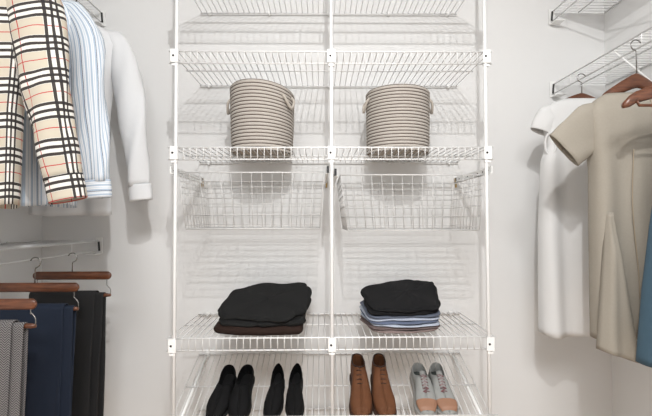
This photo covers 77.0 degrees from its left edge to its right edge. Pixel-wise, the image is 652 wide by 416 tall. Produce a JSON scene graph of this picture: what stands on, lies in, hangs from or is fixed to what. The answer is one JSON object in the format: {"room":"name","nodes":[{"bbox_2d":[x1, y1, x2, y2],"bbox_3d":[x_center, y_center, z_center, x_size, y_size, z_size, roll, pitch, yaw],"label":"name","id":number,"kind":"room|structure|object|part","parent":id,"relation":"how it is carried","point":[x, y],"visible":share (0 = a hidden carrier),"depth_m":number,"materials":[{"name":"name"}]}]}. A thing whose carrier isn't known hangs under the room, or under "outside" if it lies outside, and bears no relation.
{"room":"walk-in closet","nodes":[
{"label":"walk-in closet","id":0,"kind":"room"},
{"bbox_2d":[0,206,41,298],"bbox_3d":[-1.368,-0.017,0.160,0.100,2.850,3.553,0,-2,-1],"label":"wall","id":1,"kind":"structure","parent":0,"point":[16,225],"depth_m":1.79,"materials":[{"name":"paint"}]},
{"bbox_2d":[0,238,102,264],"bbox_3d":[-1.177,0.217,0.324,0.290,0.246,3.210,0,-2,-1],"label":"wire shelf","id":2,"kind":"object","parent":1,"relation":"attached to","point":[7,246],"visible":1,"depth_m":1.68,"materials":[{"name":"white metal"}]},
{"bbox_2d":[0,299,36,328],"bbox_3d":[-1.024,0.264,1.231,0.313,0.194,0.015,0,-2,-1],"label":"hanger","id":3,"kind":"object","parent":2,"relation":"hanging from","point":[5,304],"visible":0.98,"depth_m":1.23,"materials":[{"name":"brown wood"}]},
{"bbox_2d":[0,320,27,415],"bbox_3d":[-1.034,0.645,1.220,0.268,0.619,0.061,0,-2,-1],"label":"trousers","id":4,"kind":"object","parent":3,"relation":"hanging from","point":[13,335],"visible":1,"depth_m":1.21,"materials":[{"name":"grey fabric"}]},
{"bbox_3d":[-1.024,0.648,1.220,0.248,0.612,0.050,0,-2,-1],"label":"leg","id":5,"kind":"part","parent":4,"relation":"part of","materials":[{"name":"grey fabric"}]},
{"bbox_2d":[0,257,78,310],"bbox_3d":[-1.027,0.268,1.447,0.313,0.189,0.015,0,-2,-1],"label":"hanger","id":6,"kind":"object","parent":2,"relation":"hanging from","point":[4,287],"visible":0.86,"depth_m":1.44,"materials":[{"name":"brown wood"}]},
{"bbox_2d":[0,303,76,415],"bbox_3d":[-1.028,0.646,1.439,0.287,0.619,0.075,0,-2,-7],"label":"trousers","id":7,"kind":"object","parent":6,"relation":"hanging from","point":[51,345],"visible":0.59,"depth_m":1.43,"materials":[{"name":"blue fabric"}]},
{"bbox_3d":[-1.018,0.649,1.436,0.265,0.612,0.062,0,-2,-1],"label":"leg","id":8,"kind":"part","parent":7,"relation":"part of","materials":[{"name":"blue fabric"}]},
{"bbox_3d":[-1.048,0.155,0.322,0.006,0.006,3.200,0,-2,-1],"label":"lip rod","id":9,"kind":"part","parent":2,"relation":"part of","materials":[{"name":"white plastic"}]},
{"bbox_3d":[-1.048,0.110,0.323,0.006,0.006,3.200,0,-2,-1],"label":"rod","id":10,"kind":"part","parent":2,"relation":"part of","materials":[{"name":"white plastic"}]},
{"bbox_2d":[33,253,111,296],"bbox_3d":[-1.016,0.267,1.641,0.313,0.177,0.015,0,-2,-1],"label":"hanger","id":11,"kind":"object","parent":2,"relation":"hanging from","point":[61,275],"visible":0.85,"depth_m":1.64,"materials":[{"name":"brown wood"}]},
{"bbox_2d":[29,290,105,415],"bbox_3d":[-1.029,0.649,1.630,0.288,0.639,0.058,0,-2,-1],"label":"trousers","id":12,"kind":"object","parent":11,"relation":"hanging from","point":[90,336],"visible":0.57,"depth_m":1.62,"materials":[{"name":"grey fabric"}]},
{"bbox_3d":[-1.019,0.653,1.630,0.268,0.632,0.051,0,-2,-1],"label":"leg","id":13,"kind":"part","parent":12,"relation":"part of","materials":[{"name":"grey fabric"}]},
{"bbox_2d":[64,0,105,25],"bbox_3d":[-1.180,-0.866,0.354,0.290,0.246,3.210,0,-2,-1],"label":"wire shelf","id":14,"kind":"object","parent":1,"relation":"attached to","point":[101,21],"visible":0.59,"depth_m":1.93,"materials":[{"name":"white metal"}]},
{"bbox_3d":[-1.051,-0.929,0.352,0.006,0.006,3.200,0,-2,-1],"label":"lip rod","id":15,"kind":"part","parent":14,"relation":"part of","materials":[{"name":"white plastic"}]},
{"bbox_2d":[41,0,612,415],"bbox_3d":[0.008,0.031,2.003,2.896,2.850,0.100,0,-2,-1],"label":"wall","id":16,"kind":"structure","parent":0,"point":[534,373],"depth_m":1.95,"materials":[{"name":"paint"}]},
{"bbox_2d":[604,0,651,415],"bbox_3d":[1.428,-0.023,0.195,0.100,2.850,3.553,0,-2,-1],"label":"wall","id":17,"kind":"structure","parent":0,"point":[631,381],"depth_m":1.84,"materials":[{"name":"paint"}]},
{"bbox_2d":[548,0,621,24],"bbox_3d":[1.237,-0.885,0.384,0.278,0.246,3.210,0,-2,-1],"label":"wire shelf","id":18,"kind":"object","parent":17,"relation":"attached to","point":[551,12],"visible":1,"depth_m":1.95,"materials":[{"name":"white metal"}]},
{"bbox_3d":[1.114,-0.948,0.379,0.006,0.006,3.200,0,-2,-1],"label":"lip rod","id":19,"kind":"part","parent":18,"relation":"part of","materials":[{"name":"white plastic"}]},
{"bbox_2d":[550,26,651,96],"bbox_3d":[1.238,-0.533,0.374,0.278,0.246,3.210,0,-2,-1],"label":"wire shelf","id":20,"kind":"object","parent":17,"relation":"attached to","point":[553,91],"visible":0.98,"depth_m":1.70,"materials":[{"name":"white metal"}]},
{"bbox_2d":[565,73,594,98],"bbox_3d":[1.078,-0.481,1.736,0.280,0.175,0.032,0,-2,-1],"label":"clothes hanger","id":21,"kind":"object","parent":20,"relation":"hanging from","point":[580,95],"visible":0.28,"depth_m":1.72,"materials":[{"name":"brown wood"}]},
{"bbox_2d":[530,98,596,338],"bbox_3d":[1.077,0.035,1.709,0.428,0.984,0.157,0,-2,-1],"label":"dress","id":22,"kind":"object","parent":21,"relation":"hanging from","point":[563,254],"visible":0.45,"depth_m":1.67,"materials":[{"name":"white fabric"}]},
{"bbox_3d":[1.241,-0.638,0.372,0.006,0.006,3.200,0,-2,-1],"label":"rod","id":23,"kind":"part","parent":20,"relation":"part of","materials":[{"name":"white plastic"}]},
{"bbox_2d":[603,39,651,94],"bbox_3d":[1.062,-0.460,1.411,0.250,0.234,0.032,0,-2,-1],"label":"clothes hanger","id":24,"kind":"object","parent":20,"relation":"hanging from","point":[636,80],"visible":0.64,"depth_m":1.40,"materials":[{"name":"brown wood"}]},
{"bbox_2d":[549,92,651,362],"bbox_3d":[1.065,0.055,1.379,0.626,0.886,0.156,0,-2,-1],"label":"dress","id":25,"kind":"object","parent":24,"relation":"hanging from","point":[615,141],"visible":0.94,"depth_m":1.34,"materials":[{"name":"fabric"}]},
{"bbox_3d":[0.942,0.256,1.316,0.130,0.482,0.045,0,-2,-1],"label":"panel","id":26,"kind":"part","parent":25,"relation":"part of","materials":[{"name":"beige fabric"}]},
{"bbox_3d":[1.368,-0.638,0.374,0.006,0.006,3.200,0,-2,-1],"label":"rod","id":27,"kind":"part","parent":20,"relation":"part of","materials":[{"name":"white plastic"}]},
{"bbox_2d":[621,86,651,107],"bbox_3d":[1.095,-0.436,1.185,0.470,0.295,0.032,0,-2,-1],"label":"clothes hanger","id":28,"kind":"object","parent":20,"relation":"hanging from","point":[644,94],"visible":1,"depth_m":1.18,"materials":[{"name":"brown wood"}]},
{"bbox_2d":[635,209,651,367],"bbox_3d":[1.096,0.035,1.167,0.430,0.812,0.175,0,-2,-1],"label":"dress","id":29,"kind":"object","parent":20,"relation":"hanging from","point":[644,337],"visible":1,"depth_m":1.15,"materials":[{"name":"blue fabric"}]},
{"bbox_3d":[0.034,1.454,0.136,2.896,0.100,3.753,0,-2,-1],"label":"floor","id":30,"kind":"structure","parent":0,"visible":0},
{"bbox_2d":[172,0,178,415],"bbox_3d":[-0.562,0.029,1.526,0.022,2.830,0.022,0,-2,-1],"label":"support pole","id":31,"kind":"object","parent":30,"relation":"on","point":[176,1],"visible":1,"depth_m":1.52,"materials":[{"name":"white metal"}]},
{"bbox_2d":[170,166,203,187],"bbox_3d":[-0.579,-0.125,1.733,0.013,0.048,0.422,0,-2,-1],"label":"slide","id":32,"kind":"object","parent":31,"relation":"attached to","point":[171,168],"visible":0.52,"depth_m":1.69,"materials":[{"name":"white metal"}]},
{"bbox_2d":[329,0,333,415],"bbox_3d":[0.021,0.028,1.534,0.022,2.830,0.022,0,-2,-1],"label":"support pole","id":33,"kind":"object","parent":30,"relation":"on","point":[330,1],"visible":1,"depth_m":1.53,"materials":[{"name":"white metal"}]},
{"bbox_2d":[325,166,328,187],"bbox_3d":[0.002,-0.126,1.737,0.014,0.048,0.429,0,-2,-1],"label":"slide","id":34,"kind":"object","parent":33,"relation":"attached to","point":[326,174],"visible":1,"depth_m":1.59,"materials":[{"name":"white metal"}]},
{"bbox_2d":[178,172,323,228],"bbox_3d":[-0.284,-0.023,1.730,0.548,0.217,0.380,0,-2,-1],"label":"wire basket","id":35,"kind":"object","parent":34,"relation":"attached to","point":[182,173],"visible":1,"depth_m":1.55,"materials":[{"name":"grey metal"}]},
{"bbox_2d":[194,0,463,15],"bbox_3d":[0.017,-0.914,1.762,1.228,0.069,0.423,0,-2,-1],"label":"wire shelf","id":36,"kind":"object","parent":33,"relation":"attached to","point":[209,13],"visible":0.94,"depth_m":1.95,"materials":[{"name":"white metal"}]},
{"bbox_3d":[0.014,-0.931,1.965,1.228,0.006,0.006,0,-2,-1],"label":"rod","id":37,"kind":"part","parent":36,"relation":"part of","materials":[{"name":"white plastic"}]},
{"bbox_2d":[197,406,462,415],"bbox_3d":[0.021,1.005,1.704,1.228,0.171,0.439,0,-2,-1],"label":"wire shelf","id":38,"kind":"object","parent":33,"relation":"attached to","point":[328,408],"visible":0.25,"depth_m":1.91,"materials":[{"name":"white metal"}]},
{"bbox_3d":[0.019,0.939,1.916,1.228,0.006,0.006,0,18,-1],"label":"rod","id":39,"kind":"part","parent":38,"relation":"part of","materials":[{"name":"white plastic"}]},
{"bbox_2d":[169,49,491,87],"bbox_3d":[0.017,-0.564,1.752,1.228,0.069,0.423,0,-2,-1],"label":"wire shelf","id":40,"kind":"object","parent":33,"relation":"attached to","point":[173,52],"visible":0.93,"depth_m":1.60,"materials":[{"name":"white metal"}]},
{"bbox_3d":[0.015,-0.581,1.955,1.228,0.006,0.006,0,-2,-1],"label":"rod","id":41,"kind":"part","parent":40,"relation":"part of","materials":[{"name":"white plastic"}]},
{"bbox_3d":[0.017,-0.587,1.758,1.228,0.006,0.006,0,-2,-1],"label":"rod","id":42,"kind":"part","parent":40,"relation":"part of","materials":[{"name":"white plastic"}]},
{"bbox_3d":[0.020,-0.550,1.560,1.228,0.006,0.006,0,-2,-1],"label":"lip rod","id":43,"kind":"part","parent":40,"relation":"part of","materials":[{"name":"white plastic"}]},
{"bbox_3d":[0.020,-0.595,1.561,1.228,0.006,0.006,0,-2,-1],"label":"rod","id":44,"kind":"part","parent":40,"relation":"part of","materials":[{"name":"white plastic"}]},
{"bbox_2d":[168,146,492,164],"bbox_3d":[0.018,-0.199,1.742,1.228,0.069,0.423,0,-2,-1],"label":"wire shelf","id":45,"kind":"object","parent":33,"relation":"attached to","point":[173,150],"visible":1,"depth_m":1.55,"materials":[{"name":"white metal"}]},
{"bbox_2d":[226,78,294,158],"bbox_3d":[-0.270,-0.369,1.745,0.280,0.287,0.277,1,-2,-29],"label":"rope basket","id":46,"kind":"object","parent":45,"relation":"on","point":[261,111],"visible":0.91,"depth_m":1.64,"materials":[{"name":"fabric"}]},
{"bbox_3d":[-0.410,-0.430,1.757,0.029,0.061,0.075,0,-2,2],"label":"handle","id":47,"kind":"part","parent":46,"relation":"part of","materials":[{"name":"beige fabric"}]},
{"bbox_3d":[-0.150,-0.432,1.680,0.029,0.061,0.075,-1,-2,31],"label":"handle","id":48,"kind":"part","parent":46,"relation":"part of","materials":[{"name":"beige fabric"}]},
{"bbox_3d":[0.016,-0.216,1.945,1.228,0.006,0.006,0,-2,-1],"label":"rod","id":49,"kind":"part","parent":45,"relation":"part of","materials":[{"name":"white plastic"}]},
{"bbox_3d":[0.018,-0.221,1.748,1.228,0.006,0.006,0,-2,-1],"label":"rod","id":50,"kind":"part","parent":45,"relation":"part of","materials":[{"name":"white plastic"}]},
{"bbox_3d":[0.021,-0.184,1.550,1.228,0.006,0.006,0,-2,-1],"label":"lip rod","id":51,"kind":"part","parent":45,"relation":"part of","materials":[{"name":"white plastic"}]},
{"bbox_3d":[0.021,-0.229,1.550,1.228,0.006,0.006,0,-2,-1],"label":"rod","id":52,"kind":"part","parent":45,"relation":"part of","materials":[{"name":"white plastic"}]},
{"bbox_2d":[362,84,433,158],"bbox_3d":[0.307,-0.359,1.758,0.272,0.266,0.268,1,-2,-44],"label":"rope basket","id":53,"kind":"object","parent":45,"relation":"on","point":[397,115],"visible":0.89,"depth_m":1.64,"materials":[{"name":"fabric"}]},
{"bbox_3d":[0.169,-0.431,1.743,0.029,0.061,0.075,0,-2,-6],"label":"handle","id":54,"kind":"part","parent":53,"relation":"part of","materials":[{"name":"beige fabric"}]},
{"bbox_3d":[0.445,-0.432,1.760,0.029,0.061,0.075,0,-2,-1],"label":"handle","id":55,"kind":"part","parent":53,"relation":"part of","materials":[{"name":"beige fabric"}]},
{"bbox_2d":[166,310,495,355],"bbox_3d":[0.020,0.514,1.722,1.228,0.069,0.423,0,-2,-1],"label":"wire shelf","id":56,"kind":"object","parent":33,"relation":"attached to","point":[490,340],"visible":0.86,"depth_m":1.53,"materials":[{"name":"white metal"}]},
{"bbox_2d":[213,313,305,335],"bbox_3d":[-0.263,0.454,1.694,0.352,0.062,0.320,0,-2,-1],"label":"sweater","id":57,"kind":"object","parent":56,"relation":"on","point":[218,328],"visible":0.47,"depth_m":1.55,"materials":[{"name":"brown fabric"}]},
{"bbox_2d":[218,298,310,326],"bbox_3d":[-0.242,0.420,1.703,0.358,0.072,0.324,0,-2,-1],"label":"sweater","id":58,"kind":"object","parent":57,"relation":"on","point":[299,320],"visible":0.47,"depth_m":1.56,"materials":[{"name":"black fabric"}]},
{"bbox_2d":[218,282,311,322],"bbox_3d":[-0.246,0.386,1.705,0.371,0.105,0.337,0,-2,-1],"label":"sweater","id":59,"kind":"object","parent":58,"relation":"on","point":[261,302],"visible":1,"depth_m":1.66,"materials":[{"name":"black fabric"}]},
{"bbox_3d":[0.018,0.497,1.925,1.228,0.006,0.006,0,-2,-1],"label":"rod","id":60,"kind":"part","parent":56,"relation":"part of","materials":[{"name":"white plastic"}]},
{"bbox_3d":[0.020,0.492,1.728,1.228,0.006,0.006,0,-2,-1],"label":"rod","id":61,"kind":"part","parent":56,"relation":"part of","materials":[{"name":"white plastic"}]},
{"bbox_3d":[0.022,0.529,1.530,1.228,0.006,0.006,0,-2,-1],"label":"lip rod","id":62,"kind":"part","parent":56,"relation":"part of","materials":[{"name":"white plastic"}]},
{"bbox_3d":[0.022,0.484,1.530,1.228,0.006,0.006,0,-2,-1],"label":"rod","id":63,"kind":"part","parent":56,"relation":"part of","materials":[{"name":"white plastic"}]},
{"bbox_2d":[360,318,437,332],"bbox_3d":[0.311,0.476,1.708,0.328,0.018,0.286,0,-2,-1],"label":"sweater","id":64,"kind":"object","parent":56,"relation":"on","point":[361,319],"visible":0.24,"depth_m":1.58,"materials":[{"name":"fabric"}]},
{"bbox_2d":[360,315,439,329],"bbox_3d":[0.313,0.465,1.712,0.328,0.023,0.283,0,-2,-1],"label":"sweater","id":65,"kind":"object","parent":64,"relation":"on","point":[368,323],"visible":0.32,"depth_m":1.58,"materials":[{"name":"blue fabric"}]},
{"bbox_2d":[361,312,439,327],"bbox_3d":[0.314,0.451,1.709,0.330,0.026,0.283,0,-2,-1],"label":"shirt","id":66,"kind":"object","parent":65,"relation":"on","point":[437,323],"visible":0.26,"depth_m":1.58,"materials":[{"name":"grey fabric"}]},
{"bbox_2d":[360,309,438,324],"bbox_3d":[0.309,0.440,1.709,0.321,0.027,0.288,0,-2,-1],"label":"shirt","id":67,"kind":"object","parent":66,"relation":"on","point":[432,321],"visible":0.26,"depth_m":1.58,"materials":[{"name":"blue fabric"}]},
{"bbox_2d":[359,305,439,321],"bbox_3d":[0.309,0.426,1.715,0.330,0.032,0.282,0,-2,-1],"label":"shirt","id":68,"kind":"object","parent":67,"relation":"on","point":[360,306],"visible":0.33,"depth_m":1.58,"materials":[{"name":"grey fabric"}]},
{"bbox_2d":[360,300,440,318],"bbox_3d":[0.310,0.413,1.715,0.328,0.036,0.282,0,-2,-1],"label":"shirt","id":69,"kind":"object","parent":68,"relation":"on","point":[438,313],"visible":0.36,"depth_m":1.59,"materials":[{"name":"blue fabric"}]},
{"bbox_2d":[360,279,440,315],"bbox_3d":[0.319,0.370,1.720,0.342,0.098,0.313,0,-2,-1],"label":"sweater","id":70,"kind":"object","parent":69,"relation":"on","point":[407,297],"visible":1,"depth_m":1.67,"materials":[{"name":"black fabric"}]},
{"bbox_2d":[333,169,337,184],"bbox_3d":[0.035,-0.116,1.737,0.014,0.048,0.429,0,-2,-1],"label":"slide","id":71,"kind":"object","parent":33,"relation":"attached to","point":[335,176],"visible":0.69,"depth_m":1.57,"materials":[{"name":"white metal"}]},
{"bbox_2d":[336,174,483,230],"bbox_3d":[0.324,-0.015,1.738,0.548,0.215,0.380,0,-2,-1],"label":"wire basket","id":72,"kind":"object","parent":71,"relation":"on","point":[339,183],"visible":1,"depth_m":1.58,"materials":[{"name":"grey metal"}]},
{"bbox_2d":[176,350,497,415],"bbox_3d":[0.021,0.750,1.711,1.228,0.171,0.439,0,-2,-1],"label":"wire shelf","id":73,"kind":"object","parent":33,"relation":"attached to","point":[450,352],"visible":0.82,"depth_m":1.75,"materials":[{"name":"white metal"}]},
{"bbox_3d":[-0.556,0.758,1.714,0.013,0.013,0.410,0,18,-1],"label":"support arm","id":74,"kind":"part","parent":73,"relation":"part of","materials":[{"name":"white plastic"}]},
{"bbox_2d":[206,364,236,415],"bbox_3d":[-0.410,0.738,1.647,0.090,0.144,0.250,0,-2,6],"label":"shoe","id":75,"kind":"object","parent":73,"relation":"on","point":[217,405],"visible":0.91,"depth_m":1.60,"materials":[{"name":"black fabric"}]},
{"bbox_2d":[228,364,254,415],"bbox_3d":[-0.339,0.738,1.649,0.090,0.144,0.250,0,-2,-4],"label":"shoe","id":76,"kind":"object","parent":73,"relation":"on","point":[240,401],"visible":1,"depth_m":1.60,"materials":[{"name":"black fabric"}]},
{"bbox_2d":[263,363,284,415],"bbox_3d":[-0.200,0.736,1.653,0.077,0.146,0.255,0,-2,6],"label":"shoe","id":77,"kind":"object","parent":73,"relation":"on","point":[274,400],"visible":1,"depth_m":1.60,"materials":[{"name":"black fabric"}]},
{"bbox_2d":[285,363,303,415],"bbox_3d":[-0.127,0.736,1.654,0.076,0.146,0.256,0,-2,-5],"label":"shoe","id":78,"kind":"object","parent":73,"relation":"on","point":[294,405],"visible":1,"depth_m":1.60,"materials":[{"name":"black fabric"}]},
{"bbox_3d":[0.018,0.683,1.923,1.228,0.006,0.006,0,18,-1],"label":"rod","id":79,"kind":"part","parent":73,"relation":"part of","materials":[{"name":"white plastic"}]},
{"bbox_3d":[0.021,0.748,1.724,1.228,0.006,0.006,0,18,-1],"label":"rod","id":80,"kind":"part","parent":73,"relation":"part of","materials":[{"name":"white metal"}]},
{"bbox_2d":[349,353,372,414],"bbox_3d":[0.140,0.713,1.657,0.095,0.191,0.259,0,-2,4],"label":"shoe","id":81,"kind":"object","parent":73,"relation":"on","point":[360,402],"visible":0.95,"depth_m":1.61,"materials":[{"name":"brown leather"}]},
{"bbox_2d":[370,353,396,414],"bbox_3d":[0.219,0.713,1.658,0.094,0.191,0.259,0,-2,-6],"label":"shoe","id":82,"kind":"object","parent":73,"relation":"on","point":[383,399],"visible":0.99,"depth_m":1.61,"materials":[{"name":"brown leather"}]},
{"bbox_3d":[0.023,0.768,1.510,1.228,0.006,0.006,0,18,-1],"label":"lip rod","id":83,"kind":"part","parent":73,"relation":"part of","materials":[{"name":"white plastic"}]},
{"bbox_2d":[410,362,437,414],"bbox_3d":[0.393,0.731,1.652,0.092,0.151,0.243,0,-2,6],"label":"sneaker","id":84,"kind":"object","parent":73,"relation":"on","point":[424,398],"visible":0.97,"depth_m":1.60,"materials":[{"name":"grey fabric"}]},
{"bbox_2d":[428,362,457,414],"bbox_3d":[0.459,0.731,1.653,0.092,0.151,0.243,0,-2,-3],"label":"sneaker","id":85,"kind":"object","parent":73,"relation":"on","point":[447,404],"visible":0.93,"depth_m":1.60,"materials":[{"name":"grey fabric"}]},
{"bbox_3d":[0.598,0.756,1.728,0.013,0.013,0.410,0,18,-1],"label":"support arm","id":86,"kind":"part","parent":73,"relation":"part of","materials":[{"name":"white plastic"}]},
{"bbox_2d":[482,0,491,415],"bbox_3d":[0.605,0.027,1.541,0.022,2.830,0.022,0,-2,-1],"label":"support pole","id":87,"kind":"object","parent":30,"relation":"on","point":[483,1],"visible":1,"depth_m":1.54,"materials":[{"name":"white metal"}]},
{"bbox_2d":[455,166,492,187],"bbox_3d":[0.618,-0.128,1.748,0.013,0.048,0.422,0,-2,-1],"label":"slide","id":88,"kind":"object","parent":87,"relation":"attached to","point":[490,169],"visible":0.73,"depth_m":1.71,"materials":[{"name":"white metal"}]},
{"bbox_3d":[-1.065,-0.800,1.219,0.300,0.234,0.032,0,-2,-1],"label":"clothes hanger","id":89,"kind":"object","parent":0,"visible":0},
{"bbox_2d":[0,0,87,208],"bbox_3d":[-0.996,-0.404,1.192,0.628,0.812,0.184,0,-2,-7],"label":"plaid shirt","id":90,"kind":"object","parent":89,"relation":"hanging from","point":[34,40],"visible":1,"depth_m":1.15,"materials":[{"name":"beige fabric"}]},
{"bbox_3d":[-1.068,-0.797,1.479,0.300,0.224,0.032,0,-2,-1],"label":"clothes hanger","id":91,"kind":"object","parent":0,"visible":0},
{"bbox_2d":[20,0,111,207],"bbox_3d":[-1.016,-0.409,1.427,0.547,0.814,0.187,0,-2,-1],"label":"striped shirt","id":92,"kind":"object","parent":91,"relation":"hanging from","point":[87,51],"visible":0.48,"depth_m":1.41,"materials":[{"name":"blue fabric"}]},
{"bbox_3d":[-1.071,-0.797,1.739,0.300,0.211,0.032,0,-2,-1],"label":"clothes hanger","id":93,"kind":"object","parent":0,"visible":0},
{"bbox_2d":[28,25,152,216],"bbox_3d":[-1.011,-0.383,1.713,0.579,0.839,0.156,0,-2,-7],"label":"shirt","id":94,"kind":"object","parent":93,"relation":"hanging from","point":[122,75],"visible":0.28,"depth_m":1.68,"materials":[{"name":"white fabric"}]}
]}

